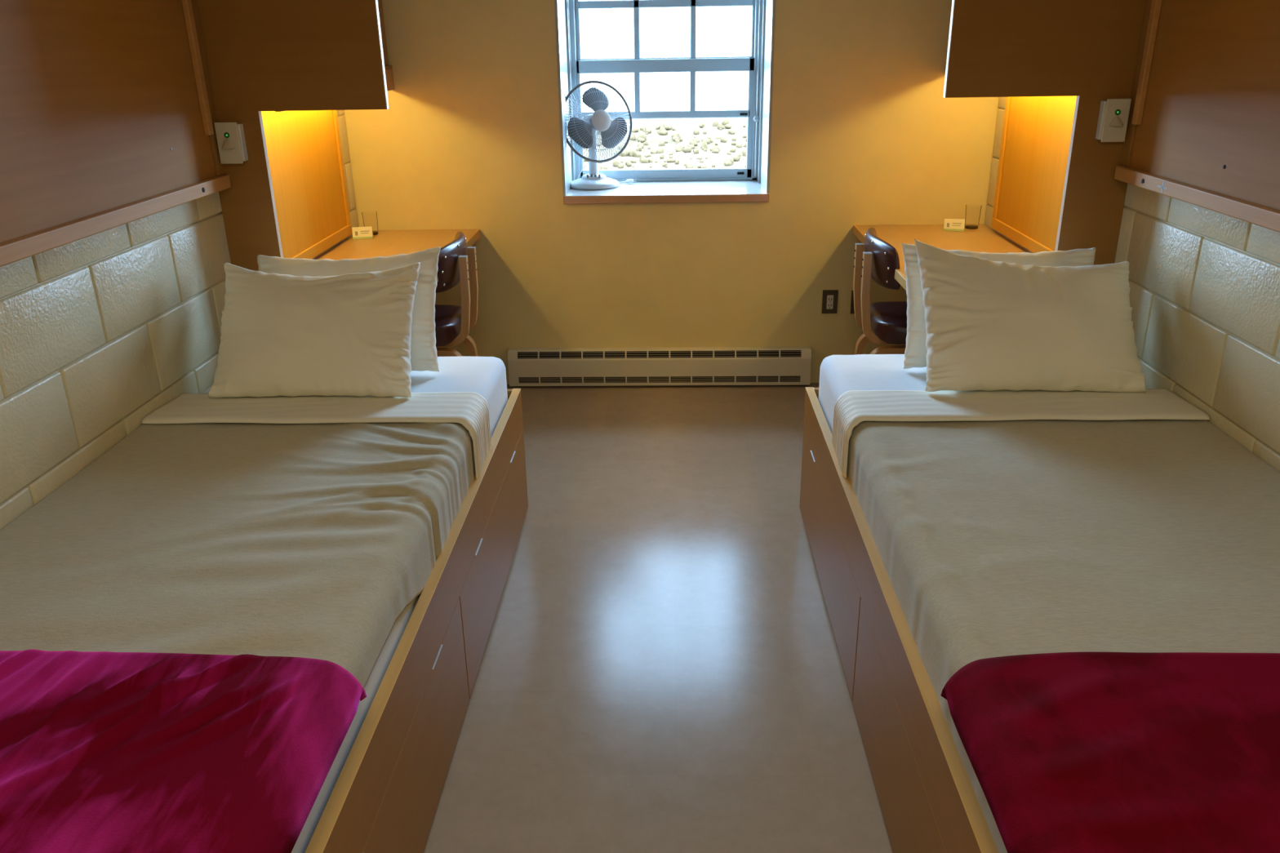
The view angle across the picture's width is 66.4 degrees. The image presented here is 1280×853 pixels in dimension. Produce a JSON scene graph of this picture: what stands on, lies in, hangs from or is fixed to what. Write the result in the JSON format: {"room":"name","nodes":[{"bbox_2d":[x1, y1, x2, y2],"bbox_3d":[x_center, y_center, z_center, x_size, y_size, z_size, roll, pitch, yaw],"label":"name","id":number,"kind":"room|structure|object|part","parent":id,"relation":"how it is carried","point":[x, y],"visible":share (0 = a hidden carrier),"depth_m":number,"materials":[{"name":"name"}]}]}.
{"room":"dormitory room","nodes":[
{"label":"dormitory room","id":0,"kind":"room"},
{"bbox_2d":[0,110,358,530],"bbox_3d":[-1.495,-0.263,1.668,0.200,2.450,5.800,0,22,2],"label":"wall","id":1,"kind":"structure","parent":0,"point":[100,332],"depth_m":2.48,"materials":[{"name":"paint"}]},
{"bbox_2d":[0,0,231,266],"bbox_3d":[-1.391,-0.604,1.007,0.054,1.270,4.033,0,22,2],"label":"wooden panel","id":2,"kind":"object","parent":1,"relation":"attached to","point":[108,117],"visible":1,"depth_m":2.41,"materials":[{"name":"brown wood"}]},
{"bbox_3d":[-1.370,-0.031,1.229,0.026,0.040,4.020,0,22,2],"label":"rail","id":3,"kind":"part","parent":2,"relation":"part of","materials":[{"name":"brown wood"}]},
{"bbox_3d":[-1.325,-1.405,2.784,0.018,1.105,0.030,0,22,2],"label":"rail","id":4,"kind":"part","parent":2,"relation":"part of","materials":[{"name":"brown wood"}]},
{"bbox_2d":[261,110,351,258],"bbox_3d":[-1.316,-0.957,3.689,0.023,0.678,1.163,0,22,2],"label":"board","id":5,"kind":"object","parent":1,"relation":"attached to","point":[304,150],"visible":0.51,"depth_m":3.85,"materials":[{"name":"brown wood"}]},
{"bbox_2d":[275,0,394,111],"bbox_3d":[-1.222,-1.721,3.476,0.231,1.056,1.342,0,22,2],"label":"upper cabinet","id":6,"kind":"object","parent":1,"relation":"attached to","point":[388,71],"visible":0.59,"depth_m":4.18,"materials":[{"name":"brown wood"}]},
{"bbox_3d":[-1.117,-1.884,3.769,0.017,0.934,0.651,0,22,2],"label":"door","id":7,"kind":"part","parent":6,"relation":"part of","materials":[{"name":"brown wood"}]},
{"bbox_2d":[422,382,893,852],"bbox_3d":[0.052,0.943,2.020,3.260,0.100,6.050,0,22,2],"label":"floor","id":8,"kind":"structure","parent":0,"point":[661,670],"depth_m":2.67,"materials":[{"name":"tile"}]},
{"bbox_2d":[196,0,389,271],"bbox_3d":[-1.062,-0.830,3.092,0.572,2.429,0.022,0,22,2],"label":"end panel","id":9,"kind":"object","parent":8,"relation":"on","point":[261,55],"visible":0.64,"depth_m":2.98,"materials":[{"name":"brown wood"}]},
{"bbox_2d":[213,122,248,164],"bbox_3d":[-1.273,-0.880,3.032,0.076,0.124,0.066,0,22,2],"label":"wall control","id":10,"kind":"object","parent":9,"relation":"attached to","point":[230,136],"visible":1,"depth_m":3.03,"materials":[{"name":"grey plastic"}]},
{"bbox_2d":[223,132,229,137],"bbox_3d":[-1.277,-0.900,3.019,0.017,0.017,0.005,0,22,2],"label":"indicator light","id":11,"kind":"object","parent":10,"relation":"on","point":[226,135],"depth_m":3.02,"materials":[{"name":"green plastic"}]},
{"bbox_2d":[221,138,235,148],"bbox_3d":[-1.277,-0.873,3.016,0.042,0.026,0.030,0,22,2],"label":"hood","id":12,"kind":"object","parent":10,"relation":"attached to","point":[225,143],"depth_m":3.02,"materials":[{"name":"beige plastic"}]},
{"bbox_2d":[313,229,480,282],"bbox_3d":[-1.033,-0.309,4.035,0.561,0.760,1.342,0,22,2],"label":"desk","id":13,"kind":"object","parent":8,"relation":"on","point":[386,242],"visible":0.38,"depth_m":4.23,"materials":[{"name":"laminate"}]},
{"bbox_2d":[351,226,373,239],"bbox_3d":[-1.231,-0.861,4.335,0.085,0.049,0.044,-5,22,-10],"label":"tent card","id":14,"kind":"object","parent":13,"relation":"on","point":[358,233],"visible":1,"depth_m":4.33,"materials":[{"name":"beige paper"}]},
{"bbox_2d":[361,211,377,235],"bbox_3d":[-1.216,-0.918,4.409,0.066,0.100,0.066,0,22,2],"label":"drinking glass","id":15,"kind":"object","parent":13,"relation":"on","point":[375,233],"visible":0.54,"depth_m":4.41,"materials":[{"name":"brown"}]},
{"bbox_2d":[304,388,528,852],"bbox_3d":[-0.902,0.535,2.319,0.931,0.465,2.411,0,22,2],"label":"frame","id":16,"kind":"object","parent":8,"relation":"on","point":[384,797],"visible":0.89,"depth_m":2.11,"materials":[{"name":"brown wood"}]},
{"bbox_2d":[202,355,507,852],"bbox_3d":[-0.922,0.309,2.228,0.888,0.252,2.350,0,22,2],"label":"mattress","id":17,"kind":"object","parent":16,"relation":"on","point":[486,376],"visible":0.05,"depth_m":2.93,"materials":[{"name":"white fabric"}]},
{"bbox_2d":[0,422,475,688],"bbox_3d":[-0.925,0.365,1.962,0.906,0.196,1.713,0,22,2],"label":"blanket","id":18,"kind":"object","parent":17,"relation":"on","point":[302,540],"visible":0.72,"depth_m":2.04,"materials":[{"name":"beige fabric"}]},
{"bbox_2d":[0,648,366,852],"bbox_3d":[-0.927,0.495,1.372,0.943,0.094,0.602,0,22,2],"label":"throw blanket","id":19,"kind":"object","parent":18,"relation":"on","point":[101,752],"visible":1,"depth_m":1.40,"materials":[{"name":"fabric"}]},
{"bbox_2d":[141,391,491,479],"bbox_3d":[-0.893,0.031,2.770,0.919,0.195,0.269,0,22,2],"label":"sheet","id":20,"kind":"object","parent":18,"relation":"on","point":[470,410],"visible":0.91,"depth_m":2.72,"materials":[{"name":"white fabric"}]},
{"bbox_2d":[208,262,420,397],"bbox_3d":[-0.946,-0.281,2.852,0.592,0.351,0.286,0,22,2],"label":"pillow","id":21,"kind":"object","parent":20,"relation":"on","point":[349,334],"visible":1,"depth_m":2.79,"materials":[{"name":"white fabric"}]},
{"bbox_2d":[257,246,440,371],"bbox_3d":[-0.919,-0.365,3.067,0.586,0.359,0.217,0,22,2],"label":"pillow","id":22,"kind":"object","parent":17,"relation":"on","point":[424,357],"visible":0.28,"depth_m":3.04,"materials":[{"name":"white fabric"}]},
{"bbox_3d":[-0.461,0.758,1.923,0.018,0.304,1.087,0,22,2],"label":"drawer","id":23,"kind":"part","parent":16,"relation":"part of","materials":[{"name":"brown wood"}]},
{"bbox_3d":[-0.445,0.506,2.145,0.004,0.003,0.092,0,22,2],"label":"handle","id":24,"kind":"part","parent":16,"relation":"part of","materials":[{"name":"silver metal"}]},
{"bbox_3d":[-0.429,0.322,2.606,0.004,0.003,0.092,0,22,2],"label":"handle","id":25,"kind":"part","parent":16,"relation":"part of","materials":[{"name":"silver metal"}]},
{"bbox_3d":[-0.428,0.350,2.940,0.018,0.304,1.090,0,22,2],"label":"drawer","id":26,"kind":"part","parent":16,"relation":"part of","materials":[{"name":"brown wood"}]},
{"bbox_2d":[435,231,478,356],"bbox_3d":[-0.902,-0.352,4.022,0.476,0.846,0.470,0,22,2],"label":"desk chair","id":27,"kind":"object","parent":8,"relation":"on","point":[453,323],"visible":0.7,"depth_m":3.88,"materials":[{"name":"brown wood"}]},
{"bbox_3d":[-0.933,-0.419,3.996,0.415,0.089,0.406,0,22,2],"label":"seat","id":28,"kind":"part","parent":27,"relation":"part of","materials":[{"name":"brown leather"}]},
{"bbox_3d":[-0.902,-0.113,3.994,0.441,0.423,0.040,0,22,2],"label":"leg","id":29,"kind":"part","parent":27,"relation":"part of","materials":[{"name":"brown wood"}]},
{"bbox_3d":[-0.744,-0.660,3.893,0.090,0.184,0.470,0,22,2],"label":"backrest","id":30,"kind":"part","parent":27,"relation":"part of","materials":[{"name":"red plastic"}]},
{"bbox_3d":[-0.878,-0.489,3.874,0.415,0.369,0.027,0,22,2],"label":"post","id":31,"kind":"part","parent":27,"relation":"part of","materials":[{"name":"brown wood"}]},
{"bbox_3d":[-0.873,-0.552,4.032,0.415,0.369,0.027,0,22,2],"label":"post","id":32,"kind":"part","parent":27,"relation":"part of","materials":[{"name":"brown wood"}]},
{"bbox_3d":[-0.895,-0.199,4.207,0.441,0.423,0.040,0,22,2],"label":"leg","id":33,"kind":"part","parent":27,"relation":"part of","materials":[{"name":"brown wood"}]},
{"bbox_2d":[853,226,906,355],"bbox_3d":[1.101,-0.357,3.949,0.478,0.846,0.470,0,22,2],"label":"desk chair","id":34,"kind":"object","parent":8,"relation":"on","point":[881,322],"visible":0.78,"depth_m":3.81,"materials":[{"name":"brown wood"}]},
{"bbox_3d":[1.072,-0.557,3.961,0.415,0.369,0.027,0,22,2],"label":"post","id":35,"kind":"part","parent":34,"relation":"part of","materials":[{"name":"brown wood"}]},
{"bbox_3d":[1.109,-0.203,4.134,0.441,0.423,0.040,0,22,2],"label":"leg","id":36,"kind":"part","parent":34,"relation":"part of","materials":[{"name":"brown wood"}]},
{"bbox_3d":[1.067,-0.494,3.803,0.415,0.369,0.027,0,22,2],"label":"post","id":37,"kind":"part","parent":34,"relation":"part of","materials":[{"name":"brown wood"}]},
{"bbox_3d":[0.934,-0.664,3.831,0.090,0.184,0.470,0,22,2],"label":"backrest","id":38,"kind":"part","parent":34,"relation":"part of","materials":[{"name":"red plastic"}]},
{"bbox_3d":[1.102,-0.118,3.921,0.441,0.423,0.040,0,22,2],"label":"leg","id":39,"kind":"part","parent":34,"relation":"part of","materials":[{"name":"brown wood"}]},
{"bbox_3d":[1.131,-0.424,3.921,0.415,0.089,0.406,0,22,2],"label":"seat","id":40,"kind":"part","parent":34,"relation":"part of","materials":[{"name":"brown leather"}]},
{"bbox_2d":[799,386,998,852],"bbox_3d":[1.005,0.529,2.254,0.964,0.465,2.411,0,22,2],"label":"frame","id":41,"kind":"object","parent":8,"relation":"on","point":[929,803],"visible":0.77,"depth_m":2.08,"materials":[{"name":"brown wood"}]},
{"bbox_3d":[0.556,0.347,2.907,0.018,0.304,1.090,0,22,2],"label":"drawer","id":42,"kind":"part","parent":41,"relation":"part of","materials":[{"name":"brown wood"}]},
{"bbox_2d":[817,354,949,434],"bbox_3d":[1.017,0.302,2.162,0.921,0.253,2.350,0,22,2],"label":"mattress","id":43,"kind":"object","parent":41,"relation":"on","point":[839,375],"visible":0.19,"depth_m":3.02,"materials":[{"name":"white fabric"}]},
{"bbox_2d":[901,243,1096,368],"bbox_3d":[1.106,-0.369,2.999,0.594,0.360,0.202,0,22,2],"label":"pillow","id":44,"kind":"object","parent":43,"relation":"on","point":[915,353],"visible":0.23,"depth_m":2.99,"materials":[{"name":"white fabric"}]},
{"bbox_2d":[846,419,1279,852],"bbox_3d":[1.004,0.360,1.896,0.936,0.184,1.712,0,22,2],"label":"blanket","id":45,"kind":"object","parent":43,"relation":"on","point":[998,538],"visible":0.69,"depth_m":2.01,"materials":[{"name":"beige fabric"}]},
{"bbox_2d":[831,388,1209,478],"bbox_3d":[1.023,0.024,2.708,0.954,0.195,0.271,0,22,2],"label":"sheet","id":46,"kind":"object","parent":45,"relation":"on","point":[851,408],"visible":0.95,"depth_m":2.66,"materials":[{"name":"white fabric"}]},
{"bbox_2d":[914,239,1146,392],"bbox_3d":[1.114,-0.313,2.799,0.631,0.394,0.314,0,22,2],"label":"pillow","id":47,"kind":"object","parent":46,"relation":"on","point":[990,325],"visible":1,"depth_m":2.74,"materials":[{"name":"white fabric"}]},
{"bbox_2d":[940,652,1279,852],"bbox_3d":[0.962,0.496,1.310,0.970,0.075,0.602,0,22,2],"label":"throw blanket","id":48,"kind":"object","parent":45,"relation":"on","point":[1067,752],"visible":1,"depth_m":1.36,"materials":[{"name":"fabric"}]},
{"bbox_3d":[0.523,0.754,1.889,0.018,0.304,1.087,0,22,2],"label":"drawer","id":49,"kind":"part","parent":41,"relation":"part of","materials":[{"name":"brown wood"}]},
{"bbox_2d":[853,223,1031,290],"bbox_3d":[1.250,-0.317,3.958,0.586,0.760,1.342,0,22,2],"label":"desk","id":50,"kind":"object","parent":8,"relation":"on","point":[984,238],"visible":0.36,"depth_m":4.14,"materials":[{"name":"laminate"}]},
{"bbox_2d":[943,218,964,231],"bbox_3d":[1.379,-0.887,4.288,0.085,0.049,0.044,5,23,15],"label":"tent card","id":51,"kind":"object","parent":50,"relation":"on","point":[950,224],"visible":1,"depth_m":4.28,"materials":[{"name":"beige paper"}]},
{"bbox_2d":[964,204,982,229],"bbox_3d":[1.470,-0.927,4.317,0.066,0.100,0.066,0,22,2],"label":"drinking glass","id":52,"kind":"object","parent":50,"relation":"on","point":[967,226],"visible":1,"depth_m":4.32,"materials":[{"name":"brown"}]},
{"bbox_3d":[1.470,-0.886,4.334,0.054,0.010,0.054,0,22,2],"label":"glass","id":53,"kind":"part","parent":52,"relation":"part of","materials":[{"name":"brown"}]},
{"bbox_2d":[942,0,1146,265],"bbox_3d":[1.217,-0.838,3.014,0.586,2.429,0.022,0,22,2],"label":"end panel","id":54,"kind":"object","parent":8,"relation":"on","point":[1087,50],"visible":0.64,"depth_m":2.91,"materials":[{"name":"brown wood"}]},
{"bbox_2d":[1095,98,1131,142],"bbox_3d":[1.423,-0.917,2.929,0.076,0.124,0.066,0,22,2],"label":"wall control","id":55,"kind":"object","parent":54,"relation":"attached to","point":[1113,113],"visible":1,"depth_m":2.93,"materials":[{"name":"grey plastic"}]},
{"bbox_2d":[1108,115,1124,125],"bbox_3d":[1.426,-0.911,2.912,0.042,0.026,0.030,0,22,2],"label":"hood","id":56,"kind":"object","parent":55,"relation":"attached to","point":[1113,120],"depth_m":2.92,"materials":[{"name":"beige plastic"}]},
{"bbox_2d":[1115,109,1120,115],"bbox_3d":[1.426,-0.938,2.916,0.017,0.017,0.005,0,22,2],"label":"indicator light","id":57,"kind":"object","parent":55,"relation":"on","point":[1117,112],"depth_m":2.91,"materials":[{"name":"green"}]},
{"bbox_2d":[343,0,999,384],"bbox_3d":[0.130,-1.439,4.538,3.260,2.450,0.500,0,22,2],"label":"wall","id":58,"kind":"structure","parent":0,"point":[864,131],"depth_m":4.41,"materials":[{"name":"paint"}]},
{"bbox_2d":[507,346,811,386],"bbox_3d":[0.090,-0.288,4.695,1.447,0.174,0.066,0,22,2],"label":"baseboard heater","id":59,"kind":"object","parent":58,"relation":"attached to","point":[788,365],"visible":1,"depth_m":4.67,"materials":[{"name":"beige metal"}]},
{"bbox_2d":[517,350,800,358],"bbox_3d":[0.089,-0.343,4.652,1.350,0.030,0.017,0,22,2],"label":"grille","id":60,"kind":"object","parent":59,"relation":"attached to","point":[521,353],"depth_m":4.65,"materials":[{"name":"black metal"}]},
{"bbox_2d":[518,376,799,382],"bbox_3d":[0.090,-0.225,4.687,1.350,0.029,0.002,0,22,2],"label":"grille","id":61,"kind":"object","parent":59,"relation":"attached to","point":[521,379],"depth_m":4.69,"materials":[{"name":"black metal"}]},
{"bbox_2d":[554,0,775,204],"bbox_3d":[0.114,-1.724,4.415,0.933,1.329,0.518,0,22,2],"label":"window","id":62,"kind":"structure","parent":58,"relation":"in","point":[751,184],"depth_m":4.60,"materials":[{"name":"grey paint"}]},
{"bbox_2d":[565,80,636,190],"bbox_3d":[-0.191,-1.374,4.596,0.336,0.482,0.267,0,22,2],"label":"desk fan","id":63,"kind":"object","parent":62,"relation":"on","point":[583,131],"visible":0.96,"depth_m":4.54,"materials":[{"name":"grey plastic"}]},
{"bbox_3d":[-0.268,-1.358,4.513,0.125,0.140,0.063,-10,23,-21],"label":"blade","id":64,"kind":"part","parent":63,"relation":"part of","materials":[{"name":"grey plastic"}]},
{"bbox_3d":[-0.222,-1.295,4.624,0.048,0.212,0.048,0,22,2],"label":"fan post","id":65,"kind":"part","parent":63,"relation":"part of","materials":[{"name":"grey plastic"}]},
{"bbox_3d":[-0.205,-1.503,4.527,0.040,0.132,0.154,16,27,36],"label":"blade","id":66,"kind":"part","parent":63,"relation":"part of","materials":[{"name":"grey plastic"}]},
{"bbox_3d":[-0.191,-1.288,4.710,0.247,0.239,0.120,0,22,2],"label":"power cord","id":67,"kind":"part","parent":63,"relation":"part of","materials":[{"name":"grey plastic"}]},
{"bbox_3d":[-0.127,-1.380,4.591,0.134,0.142,0.030,-8,23,-17],"label":"blade","id":68,"kind":"part","parent":63,"relation":"part of","materials":[{"name":"grey plastic"}]},
{"bbox_3d":[0.114,-2.054,4.542,0.847,0.730,0.026,0,22,2],"label":"sash","id":69,"kind":"part","parent":62,"relation":"part of","materials":[{"name":"silver metal"}]},
{"bbox_3d":[0.126,-1.486,4.734,0.853,0.553,0.032,0,22,2],"label":"sash","id":70,"kind":"part","parent":62,"relation":"part of","materials":[{"name":"silver metal"}]},
{"bbox_3d":[0.124,-1.122,4.651,0.931,0.036,0.508,0,22,2],"label":"sill","id":71,"kind":"part","parent":62,"relation":"part of","materials":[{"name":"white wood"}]},
{"bbox_3d":[0.123,-1.129,4.618,0.907,0.001,0.444,0,22,2],"label":"sill","id":72,"kind":"part","parent":62,"relation":"part of","materials":[{"name":"grey laminate"}]},
{"bbox_3d":[0.551,-1.782,4.530,0.032,1.220,0.031,0,22,2],"label":"operating rod","id":73,"kind":"part","parent":62,"relation":"part of","materials":[{"name":"grey paint"}]},
{"bbox_2d":[821,289,838,313],"bbox_3d":[0.891,-0.584,4.581,0.072,0.113,0.010,0,22,2],"label":"wall outlet","id":74,"kind":"object","parent":58,"relation":"attached to","point":[829,298],"visible":1,"depth_m":4.58,"materials":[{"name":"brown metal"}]},
{"bbox_2d":[826,294,833,309],"bbox_3d":[0.890,-0.584,4.579,0.030,0.067,0.005,0,22,2],"label":"receptacle","id":75,"kind":"object","parent":74,"relation":"attached to","point":[829,298],"depth_m":4.58,"materials":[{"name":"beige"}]},
{"bbox_2d":[849,289,854,313],"bbox_3d":[1.025,-0.584,4.579,0.072,0.113,0.006,0,22,2],"label":"blank wall plate","id":76,"kind":"object","parent":58,"relation":"attached to","point":[852,311],"visible":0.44,"depth_m":4.58,"materials":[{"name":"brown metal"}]},
{"bbox_2d":[984,97,1279,472],"bbox_3d":[1.563,-0.274,1.564,0.200,2.450,5.800,0,22,2],"label":"wall","id":77,"kind":"structure","parent":0,"point":[1204,295],"depth_m":2.58,"materials":[{"name":"paint"}]},
{"bbox_2d":[991,95,1076,253],"bbox_3d":[1.517,-0.980,3.587,0.023,0.709,1.163,0,22,2],"label":"board","id":78,"kind":"object","parent":77,"relation":"attached to","point":[1037,131],"visible":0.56,"depth_m":3.78,"materials":[{"name":"brown wood"}]},
{"bbox_2d":[1114,0,1279,232],"bbox_3d":[1.412,-0.611,0.912,0.054,1.276,4.033,0,22,2],"label":"wooden panel","id":79,"kind":"object","parent":77,"relation":"attached to","point":[1203,126],"visible":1,"depth_m":2.52,"materials":[{"name":"brown wood"}]},
{"bbox_3d":[1.463,-1.411,2.690,0.018,1.111,0.030,0,22,2],"label":"rail","id":80,"kind":"part","parent":79,"relation":"part of","materials":[{"name":"brown wood"}]},
{"bbox_3d":[1.410,-0.034,1.136,0.026,0.040,4.020,0,22,2],"label":"rail","id":81,"kind":"part","parent":79,"relation":"part of","materials":[{"name":"brown wood"}]},
{"label":"outside","id":82,"kind":"structure","parent":0,"visible":0},
{"bbox_2d":[582,117,747,169],"bbox_3d":[0.877,-6.711,26.382,44.000,2.473,36.000,0,22,2],"label":"ground","id":83,"kind":"structure","parent":82,"point":[685,127],"depth_m":27.91,"materials":[{"name":"white snow"}]},
{"bbox_2d":[582,118,746,169],"bbox_3d":[0.586,-4.172,20.051,27.092,2.507,22.492,0,22,2],"label":"rocks","id":84,"kind":"object","parent":83,"relation":"on","point":[675,137],"visible":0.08,"depth_m":27.01}
]}

